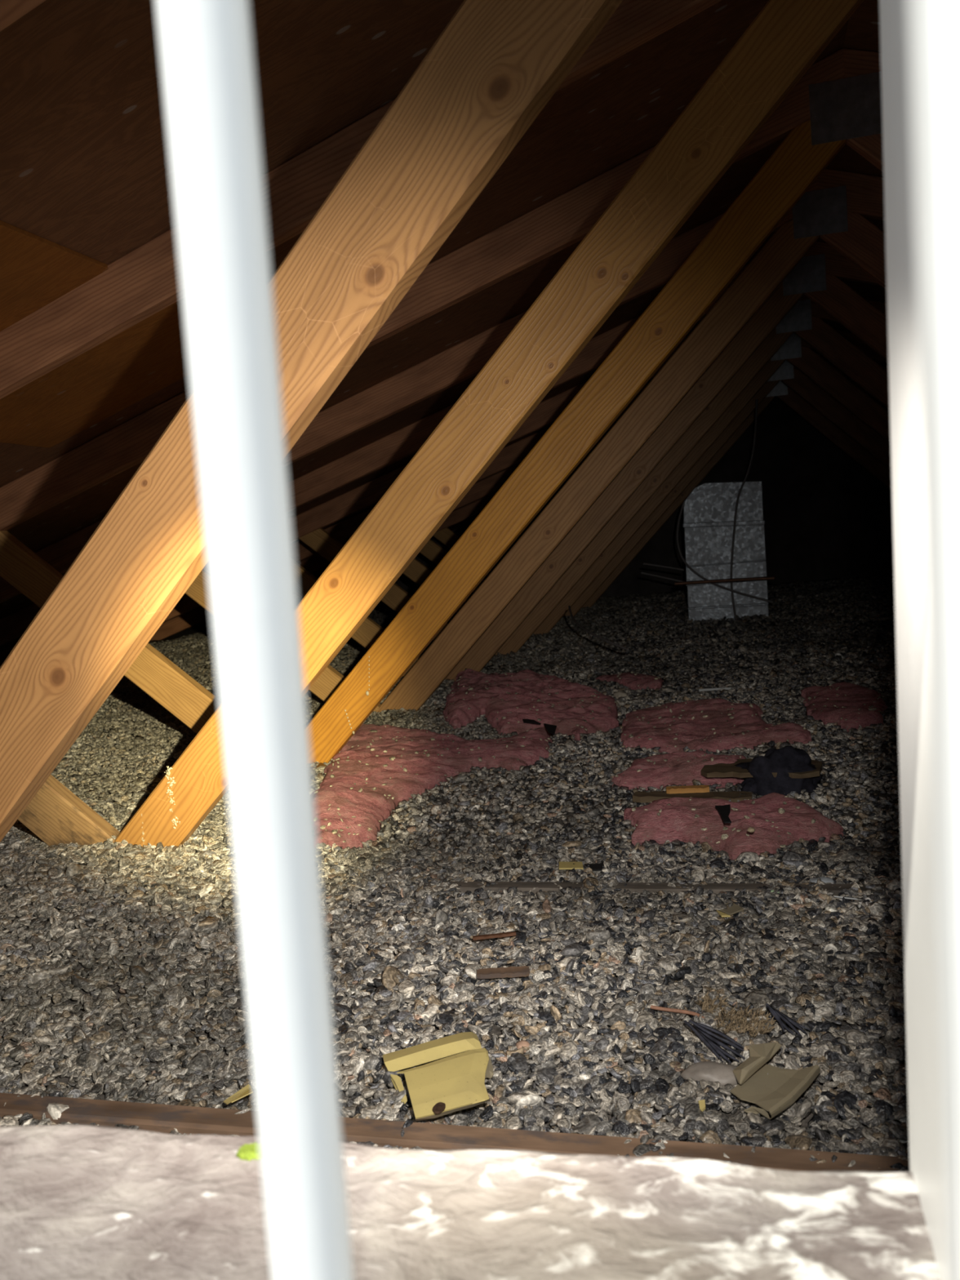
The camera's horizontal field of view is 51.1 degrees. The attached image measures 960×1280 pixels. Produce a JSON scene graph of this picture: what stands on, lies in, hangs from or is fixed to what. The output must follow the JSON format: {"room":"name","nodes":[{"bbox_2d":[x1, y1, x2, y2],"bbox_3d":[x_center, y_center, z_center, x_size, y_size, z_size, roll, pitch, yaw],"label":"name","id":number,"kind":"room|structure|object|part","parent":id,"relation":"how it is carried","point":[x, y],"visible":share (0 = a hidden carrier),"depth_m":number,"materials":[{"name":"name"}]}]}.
{"room":"attic","nodes":[
{"label":"attic","id":0,"kind":"room"},
{"bbox_2d":[0,0,889,652],"bbox_3d":[1.193,-0.658,3.675,8.767,1.429,7.430,-3,5,15],"label":"decking","id":1,"kind":"structure","parent":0,"point":[86,180],"depth_m":1.66,"materials":[{"name":"brown wood"}]},
{"bbox_2d":[0,576,909,1150],"bbox_3d":[1.293,0.030,3.775,8.760,0.183,7.098,-3,5,15],"label":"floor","id":2,"kind":"structure","parent":0,"point":[188,631],"depth_m":1.77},
{"bbox_2d":[313,723,555,851],"bbox_3d":[-0.074,0.294,2.328,0.565,0.101,1.063,-5,5,-1],"label":"insulation batt","id":3,"kind":"object","parent":2,"relation":"on","point":[369,806],"visible":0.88,"depth_m":2.25,"materials":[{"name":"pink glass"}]},
{"bbox_2d":[543,723,556,734],"bbox_3d":[0.180,0.220,2.501,0.028,0.002,0.151,-5,5,-1],"label":"scrap","id":4,"kind":"object","parent":3,"relation":"on","point":[551,729],"visible":1,"depth_m":2.50,"materials":[{"name":"black"}]},
{"bbox_2d":[0,47,884,766],"bbox_3d":[0.780,-0.377,2.058,8.654,1.585,0.038,-3,5,15],"label":"roof truss","id":5,"kind":"object","parent":2,"relation":"on","point":[837,102],"visible":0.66,"depth_m":2.19,"materials":[{"name":"brown wood"}]},
{"bbox_3d":[0.721,-1.046,1.979,0.135,0.115,0.003,-3,5,15],"label":"nail plate","id":6,"kind":"part","parent":5,"relation":"part of","materials":[{"name":"metal"}]},
{"bbox_2d":[0,168,886,711],"bbox_3d":[0.950,-0.452,2.713,8.654,1.585,0.038,-3,5,15],"label":"roof truss","id":7,"kind":"object","parent":2,"relation":"on","point":[836,207],"visible":0.49,"depth_m":2.86,"materials":[{"name":"brown wood"}]},
{"bbox_3d":[0.890,-1.120,2.634,0.135,0.115,0.003,-3,5,15],"label":"nail plate","id":8,"kind":"part","parent":7,"relation":"part of","materials":[{"name":"metal"}]},
{"bbox_2d":[0,0,888,898],"bbox_3d":[0.609,-0.316,1.401,8.654,1.559,0.038,-3,5,15],"label":"roof truss","id":9,"kind":"object","parent":2,"relation":"on","point":[786,37],"visible":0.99,"depth_m":1.55,"materials":[{"name":"brown wood"}]},
{"bbox_2d":[0,240,888,680],"bbox_3d":[1.119,-0.527,3.369,8.654,1.585,0.038,-3,5,15],"label":"roof truss","id":10,"kind":"object","parent":2,"relation":"on","point":[818,276],"visible":0.37,"depth_m":3.50,"materials":[{"name":"brown wood"}]},
{"bbox_3d":[1.060,-1.195,3.290,0.135,0.115,0.003,-3,5,15],"label":"nail plate","id":11,"kind":"part","parent":10,"relation":"part of","materials":[{"name":"metal"}]},
{"bbox_2d":[0,294,889,666],"bbox_3d":[1.289,-0.601,4.024,8.654,1.585,0.038,-3,5,15],"label":"roof truss","id":12,"kind":"object","parent":2,"relation":"on","point":[806,318],"visible":0.29,"depth_m":4.18,"materials":[{"name":"brown wood"}]},
{"bbox_3d":[1.230,-1.270,3.945,0.135,0.115,0.003,-3,5,15],"label":"nail plate","id":13,"kind":"part","parent":12,"relation":"part of","materials":[{"name":"metal"}]},
{"bbox_2d":[0,576,909,1171],"bbox_3d":[0.173,0.085,4.059,4.974,0.215,6.744,-3,5,15],"label":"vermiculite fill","id":14,"kind":"object","parent":2,"relation":"on","point":[860,1064],"visible":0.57,"depth_m":1.43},
{"bbox_2d":[223,1084,253,1104],"bbox_3d":[-0.248,0.472,1.039,0.035,0.011,0.019,-8,6,-34],"label":"channel","id":15,"kind":"object","parent":14,"relation":"on","point":[247,1090],"visible":1,"depth_m":1.04,"materials":[{"name":"yellow wood"}]},
{"bbox_2d":[382,1031,493,1121],"bbox_3d":[-0.032,0.452,1.044,0.114,0.021,0.156,-7,6,-19],"label":"cardboard piece","id":16,"kind":"object","parent":14,"relation":"on","point":[455,1082],"visible":1,"depth_m":1.03,"materials":[{"name":"yellow cardboard"}]},
{"bbox_2d":[432,1102,445,1114],"bbox_3d":[-0.040,0.450,0.966,0.012,0.001,0.019,-3,5,15],"label":"hole","id":17,"kind":"object","parent":16,"relation":"on","point":[438,1108],"depth_m":0.97,"materials":[{"name":"brown"}]},
{"bbox_3d":[-0.027,0.446,1.018,0.100,0.006,0.101,-6,5,-16],"label":"panel","id":18,"kind":"part","parent":16,"relation":"part of","materials":[{"name":"yellow cardboard"}]},
{"bbox_2d":[461,969,507,979],"bbox_3d":[0.008,0.432,1.298,0.068,0.012,0.021,-3,5,15],"label":"lump","id":19,"kind":"object","parent":14,"relation":"on","point":[476,970],"visible":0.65,"depth_m":1.29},
{"bbox_2d":[472,931,515,940],"bbox_3d":[0.020,0.410,1.393,0.060,0.004,0.007,-5,5,-4],"label":"wood splinter","id":20,"kind":"object","parent":14,"relation":"on","point":[512,933],"visible":1,"depth_m":1.39,"materials":[{"name":"brown wood"}]},
{"bbox_2d":[476,965,529,978],"bbox_3d":[0.029,0.423,1.279,0.067,0.006,0.020,-4,5,3],"label":"wood splinter","id":21,"kind":"object","parent":14,"relation":"on","point":[511,971],"visible":1,"depth_m":1.27,"materials":[{"name":"brown wood"}]},
{"bbox_2d":[515,1040,529,1053],"bbox_3d":[0.048,0.449,1.110,0.018,0.013,0.015,-3,5,15],"label":"pebble","id":22,"kind":"object","parent":14,"relation":"on","point":[521,1043],"visible":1,"depth_m":1.11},
{"bbox_2d":[559,861,583,869],"bbox_3d":[0.153,0.380,1.696,0.047,0.002,0.033,-3,5,15],"label":"scrap","id":23,"kind":"object","parent":14,"relation":"on","point":[562,864],"visible":1,"depth_m":1.69,"materials":[{"name":"yellow wood"}]},
{"bbox_2d":[584,863,603,870],"bbox_3d":[0.191,0.382,1.693,0.033,0.002,0.030,-3,5,15],"label":"chip","id":24,"kind":"object","parent":14,"relation":"on","point":[593,866],"visible":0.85,"depth_m":1.69,"materials":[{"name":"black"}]},
{"bbox_2d":[568,605,628,650],"bbox_3d":[0.384,-0.049,3.573,0.064,0.110,0.763,-5,5,-8],"label":"cable","id":25,"kind":"object","parent":14,"relation":"on","point":[569,606],"visible":1,"depth_m":3.40,"materials":[{"name":"grey plastic"}]},
{"bbox_2d":[613,690,627,698],"bbox_3d":[0.419,0.166,2.996,0.043,0.030,0.039,-3,5,15],"label":"pebble","id":26,"kind":"object","parent":14,"relation":"on","point":[618,694],"visible":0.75,"depth_m":2.98,"materials":[{"name":"grey stone"}]},
{"bbox_2d":[632,791,752,802],"bbox_3d":[0.408,0.302,1.932,0.225,0.013,0.048,-3,6,20],"label":"batten","id":27,"kind":"object","parent":14,"relation":"on","point":[641,796],"visible":0.68,"depth_m":1.93,"materials":[{"name":"brown wood"}]},
{"bbox_2d":[666,785,709,794],"bbox_3d":[0.402,0.289,1.945,0.081,0.010,0.020,-4,5,10],"label":"wood splinter","id":28,"kind":"object","parent":27,"relation":"on","point":[691,788],"visible":1,"depth_m":1.94,"materials":[{"name":"orange wood"}]},
{"bbox_2d":[698,1099,705,1111],"bbox_3d":[0.212,0.444,0.958,0.006,0.002,0.017,-4,5,10],"label":"scrap","id":29,"kind":"object","parent":14,"relation":"on","point":[701,1103],"visible":1,"depth_m":0.96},
{"bbox_2d":[680,1061,738,1085],"bbox_3d":[0.235,0.438,1.013,0.064,0.021,0.031,-2,6,24],"label":"lump","id":30,"kind":"object","parent":14,"relation":"on","point":[712,1071],"visible":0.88,"depth_m":1.01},
{"bbox_2d":[698,687,731,691],"bbox_3d":[0.687,0.144,2.936,0.094,0.011,0.009,-3,6,22],"label":"wire offcut","id":31,"kind":"object","parent":14,"relation":"on","point":[719,688],"visible":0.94,"depth_m":2.94,"materials":[{"name":"white metal"}]},
{"bbox_2d":[716,910,730,916],"bbox_3d":[0.345,0.393,1.441,0.009,0.002,0.029,-7,6,-27],"label":"scrap","id":32,"kind":"object","parent":14,"relation":"on","point":[721,913],"visible":1,"depth_m":1.44,"materials":[{"name":"yellow wood"}]},
{"bbox_2d":[650,991,809,1063],"bbox_3d":[0.284,0.422,1.121,0.129,0.021,0.157,-7,6,-20],"label":"bird","id":33,"kind":"object","parent":14,"relation":"on","point":[707,1037],"visible":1,"depth_m":1.11},
{"bbox_3d":[0.228,0.428,1.158,0.065,0.006,0.011,-1,6,32],"label":"leg","id":34,"kind":"part","parent":33,"relation":"part of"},
{"bbox_2d":[720,902,743,915],"bbox_3d":[0.365,0.391,1.468,0.032,0.002,0.039,-7,6,-25],"label":"chip","id":35,"kind":"object","parent":14,"relation":"on","point":[735,908],"visible":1,"depth_m":1.46,"materials":[{"name":"beige"}]},
{"bbox_2d":[701,758,822,778],"bbox_3d":[0.550,0.250,1.965,0.221,0.010,0.123,-2,6,23],"label":"plywood offcut","id":36,"kind":"object","parent":14,"relation":"on","point":[719,770],"visible":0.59,"depth_m":1.94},
{"bbox_2d":[733,745,822,795],"bbox_3d":[0.573,0.248,1.935,0.171,0.088,0.106,-3,5,15],"label":"bag","id":37,"kind":"object","parent":36,"relation":"on","point":[785,760],"visible":0.94,"depth_m":1.91,"materials":[{"name":"black plastic"}]},
{"bbox_2d":[730,1042,820,1119],"bbox_3d":[0.281,0.429,0.979,0.075,0.023,0.120,0,7,41],"label":"scrap","id":38,"kind":"object","parent":14,"relation":"on","point":[775,1091],"visible":1,"depth_m":0.98,"materials":[{"name":"cardboard"}]},
{"bbox_3d":[0.280,0.430,0.974,0.057,0.013,0.096,0,7,44],"label":"web panel","id":39,"kind":"part","parent":38,"relation":"part of","materials":[{"name":"cardboard"}]},
{"bbox_2d":[808,876,834,883],"bbox_3d":[0.523,0.370,1.536,0.038,0.015,0.024,-3,5,15],"label":"flake","id":40,"kind":"object","parent":14,"relation":"on","point":[825,879],"visible":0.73,"depth_m":1.53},
{"bbox_2d":[834,895,857,900],"bbox_3d":[0.530,0.374,1.457,0.032,0.004,0.002,-2,6,25],"label":"straw","id":41,"kind":"object","parent":14,"relation":"on","point":[834,895],"visible":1,"depth_m":1.46,"materials":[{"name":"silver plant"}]},
{"bbox_2d":[0,0,909,1172],"bbox_3d":[0.441,-0.228,0.747,8.654,1.585,0.038,-3,5,15],"label":"roof truss","id":42,"kind":"object","parent":2,"relation":"on","point":[495,64],"visible":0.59,"depth_m":0.88,"materials":[{"name":"brown wood"}]},
{"bbox_2d":[149,353,891,640],"bbox_3d":[1.628,-0.750,5.335,8.654,1.585,0.038,-3,5,15],"label":"roof truss","id":43,"kind":"object","parent":2,"relation":"on","point":[829,407],"visible":0.2,"depth_m":5.44,"materials":[{"name":"brown wood"}]},
{"bbox_3d":[1.569,-1.419,5.256,0.135,0.115,0.003,-3,5,15],"label":"nail plate","id":44,"kind":"part","parent":43,"relation":"part of","materials":[{"name":"metal"}]},
{"bbox_2d":[163,329,890,634],"bbox_3d":[1.458,-0.676,4.680,8.654,1.585,0.038,-3,5,15],"label":"roof truss","id":45,"kind":"object","parent":2,"relation":"on","point":[795,350],"visible":0.21,"depth_m":4.77,"materials":[{"name":"brown wood"}]},
{"bbox_3d":[1.399,-1.344,4.601,0.135,0.115,0.003,-3,5,15],"label":"nail plate","id":46,"kind":"part","parent":45,"relation":"part of","materials":[{"name":"metal"}]},
{"bbox_2d":[443,668,618,740],"bbox_3d":[0.140,0.167,3.172,0.494,0.112,1.402,-5,5,0],"label":"insulation batt","id":47,"kind":"object","parent":2,"relation":"on","point":[482,703],"visible":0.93,"depth_m":2.79,"materials":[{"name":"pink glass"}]},
{"bbox_2d":[522,719,541,724],"bbox_3d":[0.128,0.211,2.607,0.029,0.002,0.108,-6,5,-15],"label":"scrap","id":48,"kind":"object","parent":47,"relation":"on","point":[527,721],"visible":1,"depth_m":2.60,"materials":[{"name":"black"}]},
{"bbox_2d":[190,380,892,627],"bbox_3d":[1.798,-0.825,5.991,8.654,1.585,0.038,-3,5,15],"label":"roof truss","id":49,"kind":"object","parent":2,"relation":"on","point":[815,418],"visible":0.18,"depth_m":6.00,"materials":[{"name":"brown wood"}]},
{"bbox_3d":[1.738,-1.493,5.912,0.135,0.115,0.003,-3,5,15],"label":"nail plate","id":50,"kind":"part","parent":49,"relation":"part of","materials":[{"name":"metal"}]},
{"bbox_2d":[595,671,664,689],"bbox_3d":[0.520,0.140,3.289,0.155,0.066,0.450,-6,5,-13],"label":"insulation batt","id":51,"kind":"object","parent":2,"relation":"on","point":[633,681],"visible":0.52,"depth_m":3.21,"materials":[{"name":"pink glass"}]},
{"bbox_2d":[611,750,746,790],"bbox_3d":[0.412,0.271,2.081,0.270,0.067,0.168,-3,5,15],"label":"insulation batt","id":52,"kind":"object","parent":2,"relation":"on","point":[682,772],"visible":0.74,"depth_m":2.04,"materials":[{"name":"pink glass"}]},
{"bbox_2d":[620,697,811,754],"bbox_3d":[0.561,0.208,2.472,0.456,0.076,0.540,-3,5,15],"label":"insulation batt","id":53,"kind":"object","parent":2,"relation":"on","point":[691,733],"visible":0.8,"depth_m":2.36,"materials":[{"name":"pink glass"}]},
{"bbox_2d":[682,480,768,622],"bbox_3d":[1.189,-0.403,4.873,0.383,0.720,0.230,-3,5,15],"label":"duct","id":54,"kind":"object","parent":2,"relation":"on","point":[708,509],"visible":0.72,"depth_m":4.76,"materials":[{"name":"silver metal"}]},
{"bbox_2d":[640,572,683,582],"bbox_3d":[0.891,-0.299,4.848,0.225,0.076,0.010,-3,5,15],"label":"cable","id":55,"kind":"object","parent":54,"relation":"attached to","point":[643,573],"visible":0.84,"depth_m":4.85,"materials":[{"name":"grey plastic"}]},
{"bbox_2d":[643,562,684,570],"bbox_3d":[0.885,-0.353,4.844,0.192,0.054,0.010,-3,5,15],"label":"cable","id":56,"kind":"object","parent":54,"relation":"attached to","point":[644,563],"visible":1,"depth_m":4.84,"materials":[{"name":"grey plastic"}]},
{"bbox_2d":[674,576,774,585],"bbox_3d":[1.136,-0.275,4.684,0.451,0.021,0.016,-3,5,15],"label":"copper pipe","id":57,"kind":"object","parent":54,"relation":"attached to","point":[766,578],"visible":1,"depth_m":4.68,"materials":[{"name":"brown metal"}]},
{"bbox_2d":[675,502,773,602],"bbox_3d":[1.139,-0.410,4.709,0.422,0.501,0.010,-3,5,15],"label":"cable","id":58,"kind":"object","parent":54,"relation":"attached to","point":[683,503],"visible":0.99,"depth_m":4.74,"materials":[{"name":"grey plastic"}]},
{"bbox_2d":[730,399,758,619],"bbox_3d":[1.232,-0.600,4.674,0.170,1.006,0.010,-3,5,15],"label":"cable","id":59,"kind":"object","parent":54,"relation":"attached to","point":[757,400],"visible":1,"depth_m":4.67,"materials":[{"name":"grey plastic"}]},
{"bbox_2d":[623,792,843,859],"bbox_3d":[0.441,0.333,1.784,0.384,0.076,0.240,-3,5,15],"label":"insulation batt","id":60,"kind":"object","parent":2,"relation":"on","point":[676,820],"visible":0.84,"depth_m":1.77,"materials":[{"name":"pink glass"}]},
{"bbox_2d":[715,804,731,822],"bbox_3d":[0.422,0.301,1.744,0.026,0.002,0.110,-3,5,13],"label":"scrap","id":61,"kind":"object","parent":60,"relation":"on","point":[724,811],"visible":1,"depth_m":1.75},
{"bbox_2d":[746,826,755,832],"bbox_3d":[0.445,0.311,1.648,0.013,0.009,0.012,-3,5,15],"label":"flake","id":62,"kind":"object","parent":60,"relation":"on","point":[751,829],"visible":1,"depth_m":1.65,"materials":[{"name":"beige"}]},
{"bbox_2d":[800,681,888,732],"bbox_3d":[0.928,0.163,2.541,0.200,0.066,0.590,-3,5,15],"label":"insulation batt","id":63,"kind":"object","parent":2,"relation":"on","point":[852,701],"visible":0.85,"depth_m":2.49,"materials":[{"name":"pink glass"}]},
{"bbox_2d":[297,395,893,608],"bbox_3d":[2.164,-0.936,7.190,9.200,1.661,0.120,-3,5,15],"label":"wall","id":64,"kind":"structure","parent":0,"point":[825,516],"depth_m":7.10,"materials":[{"name":"black"}]},
{"bbox_3d":[0.355,-0.140,0.199,9.200,1.661,0.210,-3,5,15],"label":"wall","id":65,"kind":"structure","parent":0,"visible":0},
{"bbox_2d":[0,0,949,1279],"bbox_3d":[-0.212,0.004,0.295,0.760,0.592,0.342,-3,5,15],"label":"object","id":66,"kind":"structure","parent":65,"relation":"in","point":[78,1202],"depth_m":0.38,"materials":[{"name":"white paint"}]},
{"bbox_2d":[235,1142,260,1160],"bbox_3d":[-0.101,0.229,0.449,0.016,0.004,0.012,-3,5,15],"label":"moss tuft","id":67,"kind":"object","parent":66,"relation":"on","point":[249,1152],"visible":0.75,"depth_m":0.45,"materials":[{"name":"green plant"}]},
{"bbox_2d":[155,0,353,1279],"bbox_3d":[-0.046,-0.141,0.152,0.028,0.784,0.014,-3,5,15],"label":"bar","id":68,"kind":"object","parent":66,"relation":"on","point":[206,51],"visible":1,"depth_m":0.16,"materials":[{"name":"white paint"}]},
{"bbox_3d":[-0.190,0.269,0.319,0.760,0.059,0.341,-3,5,15],"label":"sill","id":69,"kind":"part","parent":66,"relation":"part of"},
{"bbox_2d":[907,0,959,1279],"bbox_3d":[0.083,-0.144,0.086,0.096,0.786,0.014,-3,5,15],"label":"window post","id":70,"kind":"object","parent":66,"relation":"on","point":[934,25],"visible":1,"depth_m":0.11,"materials":[{"name":"white paint"}]}
]}

